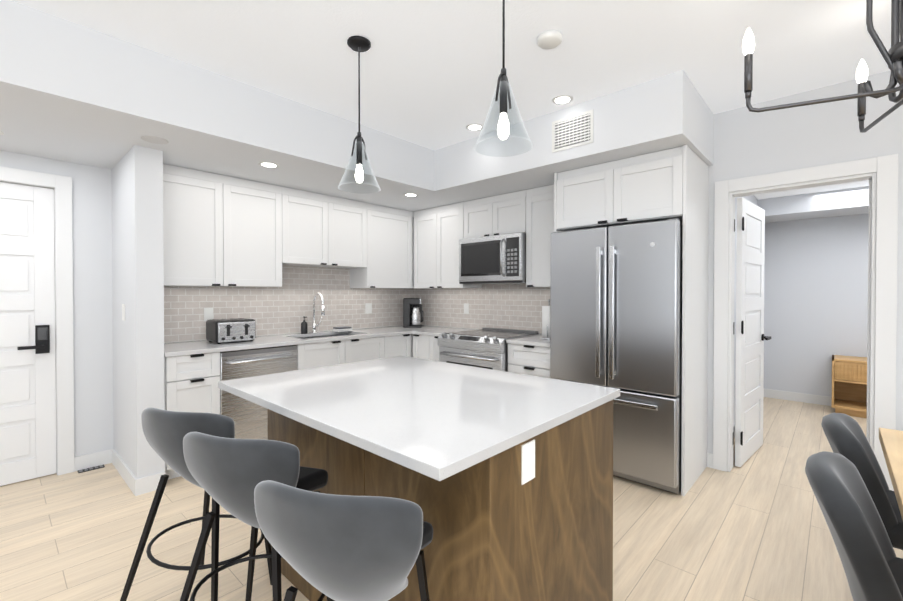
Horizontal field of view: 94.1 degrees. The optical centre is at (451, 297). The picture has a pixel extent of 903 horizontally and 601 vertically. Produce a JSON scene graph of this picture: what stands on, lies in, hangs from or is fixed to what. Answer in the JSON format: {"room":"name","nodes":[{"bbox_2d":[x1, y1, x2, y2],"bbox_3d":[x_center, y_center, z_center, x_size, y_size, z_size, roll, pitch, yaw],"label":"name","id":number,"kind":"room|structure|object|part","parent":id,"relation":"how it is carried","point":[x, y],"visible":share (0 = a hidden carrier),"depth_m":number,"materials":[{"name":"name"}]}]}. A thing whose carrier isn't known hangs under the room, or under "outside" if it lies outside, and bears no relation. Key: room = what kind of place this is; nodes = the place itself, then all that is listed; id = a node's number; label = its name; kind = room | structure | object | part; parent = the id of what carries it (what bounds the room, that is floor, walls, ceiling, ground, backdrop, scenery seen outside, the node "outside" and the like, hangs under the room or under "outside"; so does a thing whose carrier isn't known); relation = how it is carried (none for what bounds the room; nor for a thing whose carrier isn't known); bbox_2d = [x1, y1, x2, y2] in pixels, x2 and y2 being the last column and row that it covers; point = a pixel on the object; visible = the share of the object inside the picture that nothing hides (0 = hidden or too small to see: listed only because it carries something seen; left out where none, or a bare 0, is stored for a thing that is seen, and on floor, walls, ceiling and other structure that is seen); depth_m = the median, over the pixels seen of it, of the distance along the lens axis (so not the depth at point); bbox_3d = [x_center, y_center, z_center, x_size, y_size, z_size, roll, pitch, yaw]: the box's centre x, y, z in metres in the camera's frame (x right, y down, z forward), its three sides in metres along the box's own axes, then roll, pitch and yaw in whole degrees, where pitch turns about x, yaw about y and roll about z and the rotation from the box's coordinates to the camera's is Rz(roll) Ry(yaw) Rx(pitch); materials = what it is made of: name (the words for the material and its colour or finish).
{"room":"kitchen and dining room","nodes":[
{"label":"kitchen and dining room","id":0,"kind":"room"},
{"bbox_2d":[0,150,113,456],"bbox_3d":[-4.354,0.162,1.467,0.120,2.270,4.974,1,1,43],"label":"wall","id":1,"kind":"structure","parent":0,"point":[92,298],"depth_m":3.16,"materials":[{"name":"white paint"}]},
{"bbox_2d":[0,182,56,485],"bbox_3d":[-3.148,0.249,2.720,0.106,2.058,0.852,1,1,43],"label":"entry door","id":2,"kind":"structure","parent":1,"relation":"in","point":[27,371],"depth_m":2.94,"materials":[{"name":"white wood"}]},
{"bbox_2d":[0,166,74,475],"bbox_3d":[-3.165,0.204,2.735,0.117,2.160,1.040,1,1,43],"label":"door frame","id":3,"kind":"structure","parent":1,"relation":"attached to","point":[60,185],"depth_m":3.04,"materials":[{"name":"white wood"}]},
{"bbox_2d":[111,145,164,478],"bbox_3d":[-2.285,0.146,3.048,0.790,2.270,0.154,1,1,43],"label":"wall","id":4,"kind":"structure","parent":0,"point":[137,268],"depth_m":2.81,"materials":[{"name":"white paint"}]},
{"bbox_2d":[122,304,124,320],"bbox_3d":[-2.314,0.104,2.963,0.080,0.115,0.008,1,1,43],"label":"light switch","id":5,"kind":"object","parent":4,"relation":"attached to","point":[123,312],"visible":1,"depth_m":2.95,"materials":[{"name":"white plastic"}]},
{"bbox_2d":[110,449,139,495],"bbox_3d":[-2.337,1.229,2.992,0.803,0.105,0.013,1,1,43],"label":"baseboard","id":6,"kind":"structure","parent":4,"relation":"attached to","point":[133,483],"depth_m":2.91,"materials":[{"name":"white wood"}]},
{"bbox_2d":[173,326,391,342],"bbox_3d":[-1.445,-0.058,4.411,0.120,2.650,2.990,1,1,43],"label":"wall","id":7,"kind":"structure","parent":0,"point":[270,335],"depth_m":4.10,"materials":[{"name":"beige tile"}]},
{"bbox_2d":[163,164,290,286],"bbox_3d":[-1.940,-0.542,3.532,0.327,0.896,1.027,1,1,43],"label":"upper cabinet","id":8,"kind":"object","parent":7,"relation":"attached to","point":[222,231],"depth_m":3.39,"materials":[{"name":"white wood"}]},
{"bbox_2d":[164,265,415,342],"bbox_3d":[-1.438,0.012,4.325,0.008,0.688,2.867,1,1,43],"label":"backsplash","id":9,"kind":"structure","parent":7,"relation":"attached to","point":[286,307],"depth_m":4.15,"materials":[{"name":"tile"}]},
{"bbox_2d":[204,308,212,320],"bbox_3d":[-2.085,0.145,3.609,0.006,0.116,0.072,1,1,43],"label":"electrical outlet","id":10,"kind":"object","parent":9,"relation":"attached to","point":[208,313],"visible":0.94,"depth_m":3.60,"materials":[{"name":"white plastic"}]},
{"bbox_2d":[365,303,371,312],"bbox_3d":[-0.955,0.123,4.839,0.008,0.116,0.090,1,1,43],"label":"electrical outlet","id":11,"kind":"object","parent":9,"relation":"attached to","point":[368,307],"visible":1,"depth_m":4.83,"materials":[{"name":"white plastic"}]},
{"bbox_2d":[291,188,370,267],"bbox_3d":[-1.321,-0.656,4.204,0.327,0.681,0.920,1,1,43],"label":"upper cabinet","id":12,"kind":"object","parent":7,"relation":"attached to","point":[327,231],"depth_m":4.11,"materials":[{"name":"white wood"}]},
{"bbox_2d":[346,204,413,287],"bbox_3d":[-0.817,-0.554,4.755,0.327,0.896,0.693,1,1,43],"label":"upper cabinet","id":13,"kind":"object","parent":7,"relation":"attached to","point":[392,229],"depth_m":4.67,"materials":[{"name":"white wood"}]},
{"bbox_2d":[0,0,713,211],"bbox_3d":[-2.053,-1.162,1.395,3.550,0.379,8.000,1,1,43],"label":"soffit","id":14,"kind":"structure","parent":0,"point":[71,92],"depth_m":2.72,"materials":[{"name":"white paint"}]},
{"bbox_2d":[141,136,168,143],"bbox_3d":[-1.850,-0.983,2.623,0.144,0.004,0.144,1,1,43],"label":"sensor","id":15,"kind":"object","parent":14,"relation":"attached to","point":[155,139],"visible":1,"depth_m":2.61,"materials":[{"name":"white plastic"}]},
{"bbox_2d":[258,162,278,167],"bbox_3d":[-1.359,-0.987,3.128,0.144,0.004,0.144,1,1,43],"label":"recessed light","id":16,"kind":"object","parent":14,"relation":"in","point":[269,164],"visible":1,"depth_m":3.11,"materials":[{"name":"white plastic"}]},
{"bbox_2d":[403,193,417,196],"bbox_3d":[-0.395,-0.997,4.082,0.144,0.004,0.144,1,1,43],"label":"recessed light","id":17,"kind":"object","parent":14,"relation":"in","point":[410,194],"visible":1,"depth_m":4.06,"materials":[{"name":"white plastic"}]},
{"bbox_2d":[552,110,592,152],"bbox_3d":[0.857,-1.181,2.992,0.315,0.225,0.010,1,1,43],"label":"ceiling vent","id":18,"kind":"object","parent":14,"relation":"in","point":[576,130],"visible":1,"depth_m":2.98,"materials":[{"name":"white plastic"}]},
{"bbox_2d":[11,0,890,149],"bbox_3d":[-0.097,-1.360,-0.322,8.950,0.050,8.120,1,1,43],"label":"ceiling","id":19,"kind":"structure","parent":0,"point":[430,71],"depth_m":2.29,"materials":[{"name":"white paint"}]},
{"bbox_2d":[338,36,380,193],"bbox_3d":[-0.493,-0.972,2.245,0.226,0.777,0.226,1,1,43],"label":"pendant light","id":20,"kind":"object","parent":19,"relation":"hanging from","point":[358,44],"visible":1,"depth_m":2.24,"materials":[{"name":"black metal"}]},
{"bbox_2d":[466,124,482,130],"bbox_3d":[0.187,-1.370,3.382,0.144,0.004,0.144,1,1,43],"label":"recessed light","id":21,"kind":"object","parent":19,"relation":"in","point":[474,127],"visible":0.98,"depth_m":3.38,"materials":[{"name":"white plastic"}]},
{"bbox_2d":[474,0,532,156],"bbox_3d":[0.200,-0.965,1.610,0.226,0.777,0.226,1,1,43],"label":"pendant light","id":22,"kind":"object","parent":19,"relation":"hanging from","point":[503,128],"visible":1,"depth_m":1.60,"materials":[{"name":"clear glass"}]},
{"bbox_2d":[537,30,562,49],"bbox_3d":[0.514,-1.345,2.200,0.130,0.030,0.130,1,1,43],"label":"smoke detector","id":23,"kind":"object","parent":19,"relation":"attached to","point":[549,39],"visible":1,"depth_m":2.17,"materials":[{"name":"white plastic"}]},
{"bbox_2d":[552,95,572,104],"bbox_3d":[0.767,-1.365,2.904,0.144,0.004,0.144,1,1,43],"label":"recessed light","id":24,"kind":"object","parent":19,"relation":"in","point":[561,99],"visible":1,"depth_m":2.89,"materials":[{"name":"white plastic"}]},
{"bbox_2d":[742,0,902,132],"bbox_3d":[1.697,-1.053,1.510,0.778,0.600,0.778,0,1,-18],"label":"chandelier","id":25,"kind":"object","parent":19,"relation":"hanging from","point":[893,57],"visible":1,"depth_m":1.62,"materials":[{"name":"grey metal"}]},
{"bbox_2d":[0,397,902,600],"bbox_3d":[0.945,1.328,0.840,8.950,0.050,11.200,1,1,43],"label":"floor","id":26,"kind":"structure","parent":0,"point":[754,527],"depth_m":2.26,"materials":[{"name":"beige wood"}]},
{"bbox_2d":[78,464,104,472],"bbox_3d":[-2.689,1.277,3.136,0.060,0.006,0.150,1,1,43],"label":"floor vent","id":27,"kind":"object","parent":26,"relation":"in","point":[91,468],"visible":1,"depth_m":3.13,"materials":[{"name":"black metal"}]},
{"bbox_2d":[164,352,219,479],"bbox_3d":[-2.062,0.841,3.199,0.618,0.878,0.352,1,1,43],"label":"base cabinet","id":28,"kind":"object","parent":26,"relation":"on","point":[190,383],"depth_m":2.99,"materials":[{"name":"white wood"}]},
{"bbox_2d":[164,325,442,356],"bbox_3d":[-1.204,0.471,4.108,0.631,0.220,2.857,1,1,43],"label":"countertop","id":29,"kind":"structure","parent":28,"relation":"on","point":[186,348],"depth_m":3.58,"materials":[{"name":"white stone"}]},
{"bbox_2d":[206,318,254,343],"bbox_3d":[-1.831,0.273,3.500,0.288,0.187,0.310,1,1,43],"label":"toaster","id":30,"kind":"object","parent":29,"relation":"on","point":[219,331],"visible":1,"depth_m":3.40,"materials":[{"name":"silver metal"}]},
{"bbox_2d":[301,316,306,333],"bbox_3d":[-1.460,0.274,4.170,0.071,0.172,0.062,1,1,43],"label":"soap bottle","id":31,"kind":"object","parent":29,"relation":"on","point":[303,327],"visible":1,"depth_m":4.15,"materials":[{"name":"black plastic"}]},
{"bbox_2d":[311,292,324,332],"bbox_3d":[-1.319,0.153,4.231,0.219,0.412,0.109,1,1,43],"label":"faucet","id":32,"kind":"object","parent":29,"relation":"on","point":[314,325],"visible":1,"depth_m":4.25,"materials":[{"name":"silver metal"}]},
{"bbox_2d":[332,326,352,331],"bbox_3d":[-1.152,0.333,4.439,0.120,0.048,0.180,1,1,43],"label":"towels","id":33,"kind":"object","parent":29,"relation":"on","point":[342,329],"visible":1,"depth_m":4.39,"materials":[{"name":"white fabric"}]},
{"bbox_2d":[403,298,423,327],"bbox_3d":[-0.446,0.179,5.011,0.232,0.345,0.200,0,1,3],"label":"coffee maker","id":34,"kind":"object","parent":29,"relation":"on","point":[413,315],"visible":0.98,"depth_m":4.92,"materials":[{"name":"black plastic"}]},
{"bbox_2d":[120,408,271,600],"bbox_3d":[-1.045,0.869,1.780,0.495,0.856,0.409,0,1,16],"label":"bar stool","id":35,"kind":"object","parent":26,"relation":"on","point":[165,432],"visible":0.71,"depth_m":1.65,"materials":[{"name":"grey plastic"}]},
{"bbox_2d":[180,432,328,600],"bbox_3d":[-0.682,0.872,1.481,0.495,0.856,0.409,0,1,16],"label":"bar stool","id":36,"kind":"object","parent":26,"relation":"on","point":[228,474],"visible":0.77,"depth_m":1.35,"materials":[{"name":"grey plastic"}]},
{"bbox_2d":[219,345,297,439],"bbox_3d":[-1.712,0.840,3.532,0.668,0.872,0.604,1,1,43],"label":"dishwasher","id":37,"kind":"object","parent":26,"relation":"on","point":[249,418],"visible":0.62,"depth_m":3.27,"materials":[{"name":"silver metal"}]},
{"bbox_2d":[254,480,432,600],"bbox_3d":[-0.262,0.875,1.110,0.495,0.856,0.409,0,1,16],"label":"bar stool","id":38,"kind":"object","parent":26,"relation":"on","point":[333,547],"visible":1,"depth_m":0.96,"materials":[{"name":"grey plastic"}]},
{"bbox_2d":[344,334,411,363],"bbox_3d":[-0.804,0.827,4.569,0.618,0.878,0.416,1,1,43],"label":"base cabinet","id":39,"kind":"object","parent":26,"relation":"on","point":[355,350],"depth_m":4.19,"materials":[{"name":"white wood"}]},
{"bbox_2d":[413,334,424,358],"bbox_3d":[-0.098,0.826,4.627,0.334,0.878,0.618,1,1,43],"label":"base cabinet","id":40,"kind":"object","parent":26,"relation":"on","point":[418,340],"depth_m":4.44,"materials":[{"name":"white wood"}]},
{"bbox_2d":[410,327,476,335],"bbox_3d":[-0.047,0.371,4.552,0.462,0.030,0.637,1,1,43],"label":"countertop","id":41,"kind":"structure","parent":40,"relation":"on","point":[433,331],"depth_m":4.55,"materials":[{"name":"white stone"}]},
{"bbox_2d":[425,335,438,360],"bbox_3d":[0.036,0.828,4.504,0.268,0.878,0.618,1,1,43],"label":"base cabinet","id":42,"kind":"object","parent":26,"relation":"on","point":[431,342],"depth_m":4.30,"materials":[{"name":"white wood"}]},
{"bbox_2d":[267,400,612,600],"bbox_3d":[-0.112,0.853,1.910,1.364,0.878,0.849,1,1,43],"label":"kitchen island","id":43,"kind":"object","parent":26,"relation":"on","point":[548,537],"depth_m":1.37,"materials":[{"name":"brown wood"}]},
{"bbox_2d":[218,356,619,483],"bbox_3d":[-0.178,0.398,1.841,1.410,0.030,1.090,1,1,43],"label":"island countertop","id":44,"kind":"structure","parent":43,"relation":"on","point":[438,421],"depth_m":1.52,"materials":[{"name":"white stone"}]},
{"bbox_2d":[521,439,534,484],"bbox_3d":[0.233,0.495,1.268,0.006,0.117,0.070,1,1,43],"label":"outlet","id":45,"kind":"object","parent":43,"relation":"attached to","point":[528,464],"visible":1,"depth_m":1.26,"materials":[{"name":"white plastic"}]},
{"bbox_2d":[438,327,541,371],"bbox_3d":[0.366,0.800,4.103,0.756,0.940,0.744,1,1,43],"label":"range","id":46,"kind":"object","parent":26,"relation":"on","point":[486,347],"visible":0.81,"depth_m":3.87,"materials":[{"name":"silver metal"}]},
{"bbox_2d":[508,343,552,378],"bbox_3d":[0.865,0.835,3.743,0.455,0.878,0.618,1,1,43],"label":"base cabinet","id":47,"kind":"object","parent":26,"relation":"on","point":[529,360],"depth_m":3.52,"materials":[{"name":"white wood"}]},
{"bbox_2d":[506,335,549,346],"bbox_3d":[0.855,0.379,3.728,0.454,0.030,0.629,1,1,43],"label":"countertop","id":48,"kind":"structure","parent":47,"relation":"on","point":[531,340],"depth_m":3.58,"materials":[{"name":"white stone"}]},
{"bbox_2d":[540,299,549,339],"bbox_3d":[0.864,0.189,3.713,0.156,0.350,0.156,1,1,43],"label":"paper towel holder","id":49,"kind":"object","parent":48,"relation":"on","point":[545,322],"visible":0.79,"depth_m":3.67,"materials":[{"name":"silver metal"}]},
{"bbox_2d":[550,218,682,493],"bbox_3d":[1.323,0.385,3.202,0.892,1.790,0.786,1,1,43],"label":"refrigerator","id":50,"kind":"object","parent":26,"relation":"on","point":[615,306],"visible":0.83,"depth_m":2.84,"materials":[{"name":"silver metal"}]},
{"bbox_2d":[554,145,708,495],"bbox_3d":[1.367,0.146,3.247,0.940,2.266,0.659,1,1,43],"label":"enclosure","id":51,"kind":"object","parent":26,"relation":"on","point":[672,183],"visible":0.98,"depth_m":2.92,"materials":[{"name":"white wood"}]},
{"bbox_2d":[831,355,866,417],"bbox_3d":[4.462,0.966,4.550,0.510,0.600,0.432,1,1,43],"label":"nightstand","id":52,"kind":"object","parent":26,"relation":"on","point":[849,385],"visible":0.58,"depth_m":4.54,"materials":[{"name":"brown wood"}]},
{"bbox_2d":[805,451,902,600],"bbox_3d":[1.325,0.900,1.138,0.568,0.802,0.414,1,1,43],"label":"dining chair","id":53,"kind":"object","parent":26,"relation":"on","point":[872,563],"visible":1,"depth_m":1.15,"materials":[{"name":"dark gray leather"},{"name":"black metal"}]},
{"bbox_2d":[821,413,902,549],"bbox_3d":[1.770,0.896,1.585,0.568,0.802,0.414,1,1,43],"label":"dining chair","id":54,"kind":"object","parent":26,"relation":"on","point":[845,436],"visible":0.69,"depth_m":1.57,"materials":[{"name":"dark gray leather"},{"name":"black metal"}]},
{"bbox_2d":[879,428,902,519],"bbox_3d":[1.516,0.928,0.800,0.900,0.750,1.800,1,1,43],"label":"dining table","id":55,"kind":"object","parent":26,"relation":"on","point":[891,441],"visible":1,"depth_m":1.46,"materials":[{"name":"brown wood"}]},
{"bbox_2d":[424,70,902,453],"bbox_3d":[2.737,-0.039,2.520,8.600,2.650,0.120,1,1,43],"label":"wall","id":56,"kind":"structure","parent":0,"point":[747,143],"depth_m":2.79,"materials":[{"name":"white paint"}]},
{"bbox_2d":[413,202,481,287],"bbox_3d":[-0.053,-0.554,4.768,0.774,0.896,0.327,1,1,43],"label":"upper cabinet","id":57,"kind":"object","parent":56,"relation":"attached to","point":[440,232],"depth_m":4.62,"materials":[{"name":"white wood"}]},
{"bbox_2d":[416,284,549,332],"bbox_3d":[0.391,0.010,4.585,2.310,0.688,0.008,1,1,43],"label":"backsplash","id":58,"kind":"structure","parent":56,"relation":"attached to","point":[503,306],"depth_m":4.58,"materials":[{"name":"tile"}]},
{"bbox_2d":[464,303,468,313],"bbox_3d":[0.169,0.124,4.781,0.072,0.116,0.006,1,1,43],"label":"electrical outlet","id":59,"kind":"object","parent":58,"relation":"attached to","point":[466,308],"visible":1,"depth_m":4.78,"materials":[{"name":"white plastic"}]},
{"bbox_2d":[465,190,524,238],"bbox_3d":[0.514,-0.801,4.246,0.756,0.391,0.327,1,1,43],"label":"upper cabinet","id":60,"kind":"object","parent":56,"relation":"attached to","point":[504,213],"depth_m":4.10,"materials":[{"name":"white wood"}]},
{"bbox_2d":[459,232,525,283],"bbox_3d":[0.472,-0.369,4.204,0.754,0.458,0.450,1,1,43],"label":"microwave","id":61,"kind":"object","parent":60,"relation":"attached to","point":[497,259],"visible":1,"depth_m":4.03,"materials":[{"name":"silver metal"}]},
{"bbox_2d":[525,184,553,286],"bbox_3d":[0.963,-0.545,3.836,0.456,0.896,0.327,1,1,43],"label":"upper cabinet","id":62,"kind":"object","parent":56,"relation":"attached to","point":[539,202],"depth_m":3.79,"materials":[{"name":"white wood"}]},
{"bbox_2d":[735,197,770,466],"bbox_3d":[2.434,0.260,3.369,0.155,2.020,0.728,1,1,43],"label":"bedroom door","id":63,"kind":"structure","parent":56,"relation":"in","point":[750,260],"depth_m":3.30,"materials":[{"name":"white painted wood"},{"name":"black metal"}]},
{"bbox_2d":[713,154,898,490],"bbox_3d":[2.354,0.213,2.874,0.940,2.140,0.154,1,1,43],"label":"door frame","id":64,"kind":"structure","parent":56,"relation":"attached to","point":[880,173],"depth_m":2.64,"materials":[{"name":"white wood"}]},
{"bbox_3d":[2.117,0.260,3.151,0.002,1.690,0.036,1,1,43],"label":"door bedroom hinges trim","id":65,"kind":"part","parent":64,"relation":"part of","materials":[{"name":"white wood"}]},
{"bbox_2d":[734,195,757,424],"bbox_3d":[3.046,0.067,4.411,0.100,2.400,3.078,1,1,43],"label":"wall","id":66,"kind":"structure","parent":0,"point":[753,199],"depth_m":3.86,"materials":[{"name":"white paint"}]},
{"bbox_2d":[754,180,868,199],"bbox_3d":[4.078,-1.148,3.452,2.900,0.050,3.078,1,1,43],"label":"ceiling","id":67,"kind":"structure","parent":0,"point":[816,189],"depth_m":4.40,"materials":[{"name":"white paint"}]},
{"bbox_2d":[758,186,868,222],"bbox_3d":[4.784,-1.029,4.146,2.798,0.198,0.598,1,1,43],"label":"ceiling bulkhead","id":68,"kind":"object","parent":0,"point":[844,202],"visible":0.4,"depth_m":4.58,"materials":[{"name":"white paint"}]},
{"bbox_2d":[764,214,868,396],"bbox_3d":[5.027,0.067,4.424,2.800,2.400,0.120,1,1,43],"label":"wall","id":69,"kind":"structure","parent":0,"point":[815,294],"depth_m":5.00,"materials":[{"name":"white paint"}]},
{"bbox_2d":[765,389,831,405],"bbox_3d":[4.982,1.215,4.386,2.800,0.105,0.013,1,1,43],"label":"baseboard","id":70,"kind":"structure","parent":69,"relation":"attached to","point":[800,397],"depth_m":5.09,"materials":[{"name":"white wood"}]}
]}

